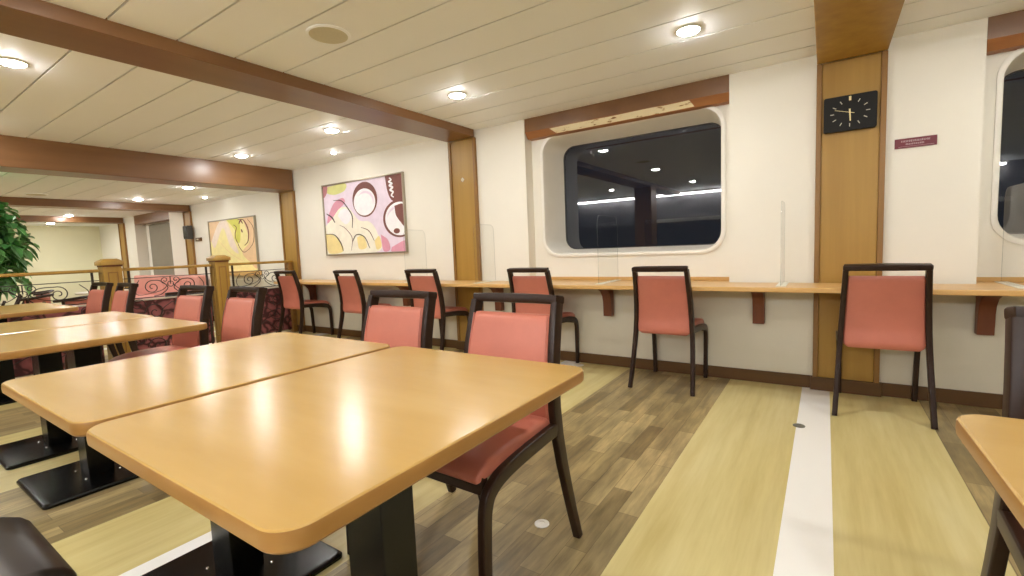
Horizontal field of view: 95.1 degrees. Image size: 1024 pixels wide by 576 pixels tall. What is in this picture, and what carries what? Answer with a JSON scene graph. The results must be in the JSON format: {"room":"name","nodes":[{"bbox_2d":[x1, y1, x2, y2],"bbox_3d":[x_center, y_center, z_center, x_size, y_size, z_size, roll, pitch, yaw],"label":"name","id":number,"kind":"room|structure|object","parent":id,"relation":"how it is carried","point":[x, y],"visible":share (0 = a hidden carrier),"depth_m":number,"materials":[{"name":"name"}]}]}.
{"room":"ship interior","nodes":[
{"label":"ship interior","id":0,"kind":"room"},
{"bbox_2d":[0,226,102,305],"bbox_3d":[-11.322,-0.324,8.158,0.100,2.261,7.600,1,6,34],"label":"wall","id":1,"kind":"structure","parent":0,"point":[62,248],"depth_m":10.27,"materials":[{"name":"beige paint"}]},
{"bbox_2d":[0,321,1020,575],"bbox_3d":[-3.961,0.951,3.367,17.500,0.050,7.600,1,6,34],"label":"floor","id":2,"kind":"structure","parent":0,"point":[720,480],"depth_m":1.94,"materials":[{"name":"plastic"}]},
{"bbox_2d":[0,202,39,300],"bbox_3d":[-5.337,-0.032,4.552,1.092,1.814,1.159,1,6,34],"label":"potted plant","id":3,"kind":"object","parent":2,"relation":"on","point":[14,252],"visible":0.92,"depth_m":4.71,"materials":[{"name":"green plant"}]},
{"bbox_2d":[1,293,53,305],"bbox_3d":[-6.563,0.433,6.358,0.548,0.678,0.596,-5,5,-25],"label":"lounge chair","id":4,"kind":"object","parent":2,"relation":"on","point":[43,297],"visible":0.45,"depth_m":6.25,"materials":[{"name":"red fabric"}]},
{"bbox_2d":[15,290,53,303],"bbox_3d":[-7.568,0.385,7.395,0.596,0.678,0.548,2,7,42],"label":"lounge chair","id":5,"kind":"object","parent":2,"relation":"on","point":[38,293],"visible":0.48,"depth_m":7.36,"materials":[{"name":"red fabric"}]},
{"bbox_2d":[0,517,76,575],"bbox_3d":[-1.175,0.588,0.849,0.465,0.888,0.532,1,6,34],"label":"dining chair","id":6,"kind":"object","parent":2,"relation":"on","point":[24,551],"visible":1,"depth_m":0.97,"materials":[{"name":"brown leather"}]},
{"bbox_2d":[0,302,78,405],"bbox_3d":[-4.126,0.535,3.776,1.120,0.720,0.770,1,6,34],"label":"dining table","id":7,"kind":"object","parent":2,"relation":"on","point":[30,309],"visible":0.52,"depth_m":3.73,"materials":[{"name":"laminate"}]},
{"bbox_2d":[0,269,104,376],"bbox_3d":[-4.848,0.411,3.919,0.072,1.001,2.230,1,6,34],"label":"railing","id":8,"kind":"object","parent":2,"relation":"on","point":[22,366],"visible":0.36,"depth_m":4.42,"materials":[{"name":"brown wood"}]},
{"bbox_2d":[43,295,87,305],"bbox_3d":[-5.518,0.428,5.924,0.548,0.678,0.596,-3,5,-2],"label":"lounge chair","id":9,"kind":"object","parent":2,"relation":"on","point":[68,300],"visible":0.18,"depth_m":5.71,"materials":[{"name":"red fabric"}]},
{"bbox_2d":[31,282,117,374],"bbox_3d":[-3.983,0.407,4.274,0.465,0.888,0.532,1,6,32],"label":"dining chair","id":10,"kind":"object","parent":2,"relation":"on","point":[98,301],"visible":0.29,"depth_m":4.34,"materials":[{"name":"red fabric"}]},
{"bbox_2d":[0,311,153,469],"bbox_3d":[-2.734,0.566,2.763,0.720,0.720,0.888,1,6,34],"label":"dining table","id":11,"kind":"object","parent":2,"relation":"on","point":[53,442],"visible":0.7,"depth_m":2.69,"materials":[{"name":"laminate"}]},
{"bbox_2d":[63,283,138,369],"bbox_3d":[-3.467,0.416,3.930,0.465,0.888,0.532,1,6,36],"label":"dining chair","id":12,"kind":"object","parent":2,"relation":"on","point":[123,301],"visible":0.24,"depth_m":3.97,"materials":[{"name":"red fabric"}]},
{"bbox_2d":[75,289,128,294],"bbox_3d":[-6.731,0.353,7.756,0.710,0.612,0.710,1,6,34],"label":"side table","id":13,"kind":"object","parent":2,"relation":"on","point":[86,292],"visible":0.16,"depth_m":7.42,"materials":[{"name":"wood"}]},
{"bbox_2d":[0,317,206,509],"bbox_3d":[-2.115,0.578,2.339,0.720,0.720,0.871,1,6,34],"label":"dining table","id":14,"kind":"object","parent":2,"relation":"on","point":[94,472],"visible":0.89,"depth_m":2.26,"materials":[{"name":"laminate"}]},
{"bbox_2d":[94,259,130,360],"bbox_3d":[-4.175,0.246,4.918,0.196,1.104,0.196,1,6,34],"label":"railing post","id":15,"kind":"object","parent":2,"relation":"on","point":[110,270],"visible":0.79,"depth_m":4.84,"materials":[{"name":"brown wood"}]},
{"bbox_2d":[108,285,214,361],"bbox_3d":[-2.265,0.443,3.048,0.465,0.888,0.532,1,6,32],"label":"dining chair","id":16,"kind":"object","parent":2,"relation":"on","point":[187,307],"visible":0.25,"depth_m":3.10,"materials":[{"name":"red fabric"}]},
{"bbox_2d":[122,264,214,349],"bbox_3d":[-3.881,0.248,5.362,0.072,1.001,0.860,1,6,34],"label":"railing","id":17,"kind":"object","parent":2,"relation":"on","point":[163,306],"visible":0.43,"depth_m":5.26,"materials":[{"name":"fabric"}]},
{"bbox_2d":[124,275,212,315],"bbox_3d":[-6.542,0.184,8.530,2.990,0.800,0.660,1,6,34],"label":"bench sofa","id":18,"kind":"object","parent":2,"relation":"on","point":[141,290],"visible":0.32,"depth_m":8.57,"materials":[{"name":"red fabric"}]},
{"bbox_2d":[134,275,149,293],"bbox_3d":[-7.297,-0.064,9.316,0.700,0.380,0.150,1,6,34],"label":"cushion","id":19,"kind":"object","parent":18,"relation":"on","point":[141,289],"depth_m":9.22,"materials":[{"name":"pink fabric"}]},
{"bbox_2d":[135,294,154,297],"bbox_3d":[-6.875,0.215,8.672,0.700,0.139,0.520,1,6,34],"label":"seat cushion","id":20,"kind":"object","parent":18,"relation":"on","point":[143,295],"depth_m":8.68,"materials":[{"name":"pink fabric"}]},
{"bbox_2d":[135,295,164,299],"bbox_3d":[-6.283,0.225,8.276,0.700,0.139,0.520,1,6,34],"label":"seat cushion","id":21,"kind":"object","parent":18,"relation":"on","point":[159,295],"depth_m":8.28,"materials":[{"name":"pink fabric"}]},
{"bbox_2d":[148,275,164,294],"bbox_3d":[-6.705,-0.054,8.921,0.700,0.380,0.150,1,6,34],"label":"cushion","id":22,"kind":"object","parent":18,"relation":"on","point":[160,285],"depth_m":8.84,"materials":[{"name":"pink fabric"}]},
{"bbox_2d":[163,275,180,292],"bbox_3d":[-6.112,-0.044,8.525,0.700,0.380,0.150,1,6,34],"label":"cushion","id":23,"kind":"object","parent":18,"relation":"on","point":[170,289],"depth_m":8.46,"materials":[{"name":"pink fabric"}]},
{"bbox_2d":[180,275,205,290],"bbox_3d":[-5.520,-0.034,8.129,0.700,0.380,0.150,1,6,34],"label":"cushion","id":24,"kind":"object","parent":18,"relation":"on","point":[197,280],"depth_m":7.96,"materials":[{"name":"pink fabric"}]},
{"bbox_2d":[1,332,389,575],"bbox_3d":[-0.949,0.597,1.560,0.733,0.720,0.871,1,6,34],"label":"dining table","id":25,"kind":"object","parent":2,"relation":"on","point":[75,400],"visible":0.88,"depth_m":1.47,"materials":[{"name":"laminate"}]},
{"bbox_2d":[206,255,230,342],"bbox_3d":[-3.587,0.147,5.795,0.196,1.104,0.196,1,6,34],"label":"railing post","id":26,"kind":"object","parent":2,"relation":"on","point":[219,269],"visible":0.66,"depth_m":5.72,"materials":[{"name":"brown wood"}]},
{"bbox_2d":[221,286,267,341],"bbox_3d":[-1.721,0.452,2.691,0.465,0.888,0.532,1,6,36],"label":"dining chair","id":27,"kind":"object","parent":2,"relation":"on","point":[242,317],"visible":0.2,"depth_m":2.77,"materials":[{"name":"red fabric"}]},
{"bbox_2d":[229,260,297,333],"bbox_3d":[-3.298,0.150,6.230,0.073,1.001,0.840,1,6,34],"label":"railing","id":28,"kind":"object","parent":2,"relation":"on","point":[270,318],"visible":0.48,"depth_m":6.33,"materials":[{"name":"brown wood"}]},
{"bbox_2d":[274,270,333,334],"bbox_3d":[-2.683,0.203,6.033,0.465,0.888,0.532,1,6,32],"label":"dining chair","id":29,"kind":"object","parent":2,"relation":"on","point":[291,294],"visible":0.99,"depth_m":5.89,"materials":[{"name":"red fabric"}]},
{"bbox_2d":[86,346,583,575],"bbox_3d":[-0.321,0.608,1.140,0.734,0.720,0.871,1,6,34],"label":"dining table","id":30,"kind":"object","parent":2,"relation":"on","point":[282,464],"visible":1,"depth_m":0.90,"materials":[{"name":"laminate"}]},
{"bbox_2d":[333,270,391,340],"bbox_3d":[-1.685,0.220,5.367,0.465,0.888,0.532,1,6,36],"label":"dining chair","id":31,"kind":"object","parent":2,"relation":"on","point":[350,288],"visible":0.58,"depth_m":5.20,"materials":[{"name":"red fabric"}]},
{"bbox_2d":[346,290,455,554],"bbox_3d":[-0.601,0.472,1.930,0.465,0.888,0.532,1,6,34],"label":"dining chair","id":32,"kind":"object","parent":2,"relation":"on","point":[394,326],"visible":0.2,"depth_m":2.02,"materials":[{"name":"red fabric"}]},
{"bbox_2d":[404,269,468,349],"bbox_3d":[-0.742,0.236,4.736,0.465,0.888,0.532,1,6,33],"label":"dining chair","id":33,"kind":"object","parent":2,"relation":"on","point":[416,283],"visible":0.72,"depth_m":4.52,"materials":[{"name":"red fabric"}]},
{"bbox_2d":[427,293,582,575],"bbox_3d":[-0.102,0.481,1.584,0.465,0.888,0.532,1,6,35],"label":"dining chair","id":34,"kind":"object","parent":2,"relation":"on","point":[522,336],"visible":0.63,"depth_m":1.59,"materials":[{"name":"red fabric"}]},
{"bbox_2d":[535,519,548,527],"bbox_3d":[0.114,0.894,1.778,0.056,0.004,0.056,1,6,34],"label":"socket","id":35,"kind":"object","parent":2,"relation":"on","point":[541,523],"visible":1,"depth_m":1.77,"materials":[{"name":"white plastic"}]},
{"bbox_2d":[507,267,579,362],"bbox_3d":[0.272,0.253,4.058,0.465,0.888,0.532,1,6,34],"label":"dining chair","id":36,"kind":"object","parent":2,"relation":"on","point":[518,284],"visible":0.43,"depth_m":3.89,"materials":[{"name":"red fabric"}]},
{"bbox_2d":[628,266,707,395],"bbox_3d":[1.168,0.268,3.460,0.465,0.888,0.532,1,6,35],"label":"dining chair","id":37,"kind":"object","parent":2,"relation":"on","point":[662,304],"visible":1,"depth_m":3.29,"materials":[{"name":"red fabric"}]},
{"bbox_2d":[793,423,804,427],"bbox_3d":[1.594,0.764,2.600,0.060,0.004,0.060,1,6,34],"label":"socket","id":38,"kind":"object","parent":2,"relation":"on","point":[798,425],"visible":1,"depth_m":2.60,"materials":[{"name":"silver metal"}]},
{"bbox_2d":[832,263,937,429],"bbox_3d":[2.187,0.285,2.778,0.465,0.888,0.532,1,6,34],"label":"dining chair","id":39,"kind":"object","parent":2,"relation":"on","point":[876,312],"visible":1,"depth_m":2.60,"materials":[{"name":"red fabric"}]},
{"bbox_2d":[955,414,1023,528],"bbox_3d":[0.886,0.628,0.333,0.720,0.720,0.871,1,6,33],"label":"dining table","id":40,"kind":"object","parent":2,"relation":"on","point":[996,443],"visible":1,"depth_m":0.70,"materials":[{"name":"laminate"}]},
{"bbox_2d":[980,306,1023,575],"bbox_3d":[1.138,0.501,0.768,0.465,0.888,0.532,1,6,34],"label":"dining chair","id":41,"kind":"object","parent":2,"relation":"on","point":[1006,534],"visible":0.64,"depth_m":0.99,"materials":[{"name":"black wood"}]},
{"bbox_2d":[0,0,1023,225],"bbox_3d":[-4.047,-1.180,3.184,17.500,0.391,7.600,1,6,34],"label":"ceiling","id":42,"kind":"structure","parent":0,"point":[513,60],"depth_m":2.97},
{"bbox_2d":[0,57,30,67],"bbox_3d":[-2.854,-1.280,2.673,0.148,0.022,0.148,1,6,34],"label":"recessed light","id":43,"kind":"object","parent":42,"relation":"in","point":[12,62],"visible":1,"depth_m":2.65,"materials":[{"name":"white plastic"}]},
{"bbox_2d":[25,193,47,195],"bbox_3d":[-6.300,-1.235,6.200,0.224,0.015,0.224,1,6,34],"label":"ceiling speaker","id":44,"kind":"object","parent":42,"relation":"attached to","point":[33,194],"visible":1,"depth_m":6.15},
{"bbox_2d":[26,194,45,195],"bbox_3d":[-6.300,-1.234,6.200,0.195,0.014,0.195,1,6,34],"label":"grille","id":45,"kind":"object","parent":44,"relation":"attached to","point":[26,194],"depth_m":6.19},
{"bbox_2d":[234,154,248,157],"bbox_3d":[-3.081,-1.499,5.330,0.148,0.022,0.148,1,6,34],"label":"recessed light","id":46,"kind":"object","parent":42,"relation":"in","point":[236,155],"visible":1,"depth_m":5.30,"materials":[{"name":"white plastic"}]},
{"bbox_2d":[306,24,350,43],"bbox_3d":[-0.976,-1.344,2.491,0.224,0.015,0.224,1,6,34],"label":"ceiling speaker","id":47,"kind":"object","parent":42,"relation":"attached to","point":[323,33],"visible":1,"depth_m":2.47},
{"bbox_2d":[323,128,339,132],"bbox_3d":[-1.694,-1.476,4.403,0.148,0.022,0.148,1,6,34],"label":"recessed light","id":48,"kind":"object","parent":42,"relation":"in","point":[330,130],"visible":1,"depth_m":4.37,"materials":[{"name":"white plastic"}]},
{"bbox_2d":[447,91,466,98],"bbox_3d":[-0.414,-1.454,3.547,0.148,0.022,0.148,1,6,34],"label":"recessed light","id":49,"kind":"object","parent":42,"relation":"in","point":[457,95],"visible":1,"depth_m":3.52,"materials":[{"name":"white plastic"}]},
{"bbox_2d":[674,23,702,36],"bbox_3d":[0.985,-1.430,2.612,0.148,0.022,0.148,1,6,34],"label":"recessed light","id":50,"kind":"object","parent":42,"relation":"in","point":[688,29],"visible":1,"depth_m":2.58,"materials":[{"name":"white plastic"}]},
{"bbox_2d":[99,18,1023,393],"bbox_3d":[-2.047,-0.531,6.192,17.500,2.261,0.530,1,6,34],"label":"wall","id":51,"kind":"structure","parent":0,"point":[941,82],"depth_m":3.33,"materials":[{"name":"paint"}]},
{"bbox_2d":[0,215,122,223],"bbox_3d":[-10.278,-1.113,7.037,0.300,0.140,7.050,1,6,34],"label":"trim","id":52,"kind":"structure","parent":51,"relation":"attached to","point":[28,218],"depth_m":9.18,"materials":[{"name":"brown wood"}]},
{"bbox_2d":[0,196,189,212],"bbox_3d":[-7.666,-1.069,5.290,0.275,0.140,7.050,1,6,34],"label":"trim","id":53,"kind":"structure","parent":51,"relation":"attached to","point":[13,201],"depth_m":7.05,"materials":[{"name":"brown wood"}]},
{"bbox_2d":[118,223,130,287],"bbox_3d":[-8.281,-0.428,10.041,0.300,1.900,0.034,1,6,34],"label":"trim","id":54,"kind":"structure","parent":51,"relation":"attached to","point":[121,227],"depth_m":10.00,"materials":[{"name":"brown wood"}]},
{"bbox_2d":[0,135,292,192],"bbox_3d":[-5.084,-1.152,3.550,0.350,0.306,7.050,1,6,34],"label":"ceiling beam","id":55,"kind":"structure","parent":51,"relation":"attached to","point":[26,155],"depth_m":4.90,"materials":[{"name":"brown wood"}]},
{"bbox_2d":[134,212,168,224],"bbox_3d":[-6.994,-1.399,9.226,1.680,0.210,0.223,1,6,34],"label":"trim","id":56,"kind":"structure","parent":51,"relation":"attached to","point":[154,217],"depth_m":9.14,"materials":[{"name":"brown wood"}]},
{"bbox_2d":[146,221,174,274],"bbox_3d":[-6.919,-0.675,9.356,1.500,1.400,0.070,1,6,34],"label":"door","id":57,"kind":"structure","parent":51,"relation":"in","point":[158,236],"depth_m":9.42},
{"bbox_2d":[183,226,192,238],"bbox_3d":[-5.622,-0.963,8.121,0.170,0.230,0.094,1,6,34],"label":"wall speaker","id":58,"kind":"object","parent":51,"relation":"attached to","point":[187,230],"visible":1,"depth_m":8.08,"materials":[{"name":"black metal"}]},
{"bbox_2d":[183,227,186,237],"bbox_3d":[-5.647,-0.959,8.084,0.140,0.190,0.004,1,6,34],"label":"grille","id":59,"kind":"object","parent":58,"relation":"attached to","point":[184,228],"depth_m":8.08,"materials":[{"name":"black metal"}]},
{"bbox_2d":[182,212,196,274],"bbox_3d":[-5.669,-0.384,8.295,0.275,1.900,0.034,1,6,34],"label":"trim","id":60,"kind":"structure","parent":51,"relation":"attached to","point":[187,216],"depth_m":8.25,"materials":[{"name":"brown wood"}]},
{"bbox_2d":[207,215,259,270],"bbox_3d":[-4.437,-0.661,7.437,1.470,0.880,0.035,1,6,34],"label":"picture","id":61,"kind":"object","parent":51,"relation":"attached to","point":[236,238],"visible":0.82,"depth_m":7.35,"materials":[{"name":"multicoloured paper"}]},
{"bbox_2d":[0,0,473,141],"bbox_3d":[-2.470,-1.209,1.785,0.345,0.101,7.040,1,6,34],"label":"ceiling beam","id":62,"kind":"structure","parent":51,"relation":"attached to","point":[41,21],"depth_m":2.65,"materials":[{"name":"brown wood"}]},
{"bbox_2d":[229,270,261,275],"bbox_3d":[-4.222,-0.233,7.266,0.980,0.070,0.160,1,6,34],"label":"wall shelf","id":63,"kind":"object","parent":51,"relation":"attached to","point":[236,273],"visible":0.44,"depth_m":7.05,"materials":[{"name":"laminate"}]},
{"bbox_2d":[278,191,304,324],"bbox_3d":[-3.083,-0.362,6.564,0.350,1.945,0.034,1,6,34],"label":"trim","id":64,"kind":"structure","parent":51,"relation":"attached to","point":[287,201],"depth_m":6.51,"materials":[{"name":"brown wood"}]},
{"bbox_2d":[321,171,408,255],"bbox_3d":[-1.811,-0.858,5.655,1.485,0.900,0.035,1,6,34],"label":"picture","id":65,"kind":"object","parent":51,"relation":"attached to","point":[368,215],"visible":1,"depth_m":5.60,"materials":[{"name":"multicoloured paper"}]},
{"bbox_2d":[447,137,483,340],"bbox_3d":[-0.466,-0.419,4.803,0.345,2.150,0.034,1,6,34],"label":"trim","id":66,"kind":"structure","parent":51,"relation":"attached to","point":[462,155],"depth_m":4.78,"materials":[{"name":"brown wood"}]},
{"bbox_2d":[213,316,1002,408],"bbox_3d":[-2.163,0.578,6.047,17.500,0.088,0.046,1,6,34],"label":"baseboard","id":67,"kind":"structure","parent":51,"relation":"attached to","point":[951,396],"depth_m":3.32,"materials":[{"name":"brown wood"}]},
{"bbox_2d":[524,74,728,140],"bbox_3d":[0.868,-1.468,3.884,1.731,0.195,0.118,1,6,34],"label":"trim","id":68,"kind":"structure","parent":51,"relation":"attached to","point":[711,92],"depth_m":3.76,"materials":[{"name":"brown wood"}]},
{"bbox_2d":[540,106,725,256],"bbox_3d":[1.042,-0.858,4.114,1.595,1.130,0.375,1,6,34],"label":"window","id":69,"kind":"structure","parent":51,"relation":"in","point":[553,150],"depth_m":4.26,"materials":[{"name":"white plastic"}]},
{"bbox_2d":[551,277,728,280],"bbox_3d":[0.953,-0.083,4.046,1.729,0.028,0.015,1,6,34],"label":"backsplash","id":70,"kind":"structure","parent":51,"relation":"attached to","point":[553,278],"depth_m":4.09,"materials":[{"name":"laminate"}]},
{"bbox_2d":[274,277,1023,335],"bbox_3d":[0.768,0.086,3.877,9.030,0.322,0.531,1,6,34],"label":"countertop","id":71,"kind":"structure","parent":51,"relation":"attached to","point":[988,293],"depth_m":3.24,"materials":[{"name":"laminate"}]},
{"bbox_2d":[597,280,619,283],"bbox_3d":[0.792,-0.321,3.858,0.056,0.547,0.423,1,6,34],"label":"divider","id":72,"kind":"object","parent":71,"relation":"on","point":[611,280],"visible":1,"depth_m":3.88,"materials":[{"name":"plastic"}]},
{"bbox_2d":[776,201,788,286],"bbox_3d":[1.790,-0.295,3.093,0.056,0.547,0.318,1,6,34],"label":"divider","id":73,"kind":"object","parent":71,"relation":"on","point":[782,283],"visible":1,"depth_m":3.08,"materials":[{"name":"plastic"}]},
{"bbox_2d":[994,281,1023,288],"bbox_3d":[2.746,-0.288,2.553,0.056,0.547,0.423,1,6,34],"label":"divider","id":74,"kind":"object","parent":71,"relation":"on","point":[1007,283],"visible":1,"depth_m":2.58,"materials":[{"name":"plastic"}]},
{"bbox_2d":[812,50,887,382],"bbox_3d":[2.178,-0.375,3.036,0.362,2.150,0.034,1,6,34],"label":"pillar","id":75,"kind":"structure","parent":51,"relation":"attached to","point":[850,165],"depth_m":3.02,"materials":[{"name":"brown wood"}]},
{"bbox_2d":[823,90,877,133],"bbox_3d":[2.131,-1.105,2.953,0.274,0.218,0.041,1,6,34],"label":"wall clock","id":76,"kind":"object","parent":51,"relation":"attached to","point":[858,111],"visible":1,"depth_m":2.94,"materials":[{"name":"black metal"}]},
{"bbox_2d":[814,0,904,63],"bbox_3d":[0.174,-1.164,0.018,0.362,0.101,7.040,1,6,34],"label":"trim","id":77,"kind":"structure","parent":51,"relation":"attached to","point":[844,29],"depth_m":2.49,"materials":[{"name":"brown wood"}]},
{"bbox_2d":[894,135,936,148],"bbox_3d":[2.434,-0.880,2.823,0.196,0.058,0.007,1,6,34],"label":"wall sign","id":78,"kind":"object","parent":51,"relation":"attached to","point":[931,139],"visible":1,"depth_m":2.82,"materials":[{"name":"red plastic"}]},
{"bbox_2d":[976,277,1023,281],"bbox_3d":[3.496,-0.040,2.345,1.729,0.028,0.015,1,6,34],"label":"backsplash","id":79,"kind":"structure","parent":51,"relation":"attached to","point":[978,279],"depth_m":2.75,"materials":[{"name":"laminate"}]},
{"bbox_2d":[986,10,1023,55],"bbox_3d":[3.412,-1.425,2.184,1.731,0.195,0.118,1,6,34],"label":"trim","id":80,"kind":"structure","parent":51,"relation":"attached to","point":[1005,33],"depth_m":2.59,"materials":[{"name":"brown wood"}]},
{"bbox_2d":[990,48,1023,244],"bbox_3d":[3.565,-0.816,2.428,1.595,1.130,0.375,1,6,34],"label":"window","id":81,"kind":"structure","parent":51,"relation":"in","point":[1014,63],"depth_m":2.71,"materials":[{"name":"white plastic"}]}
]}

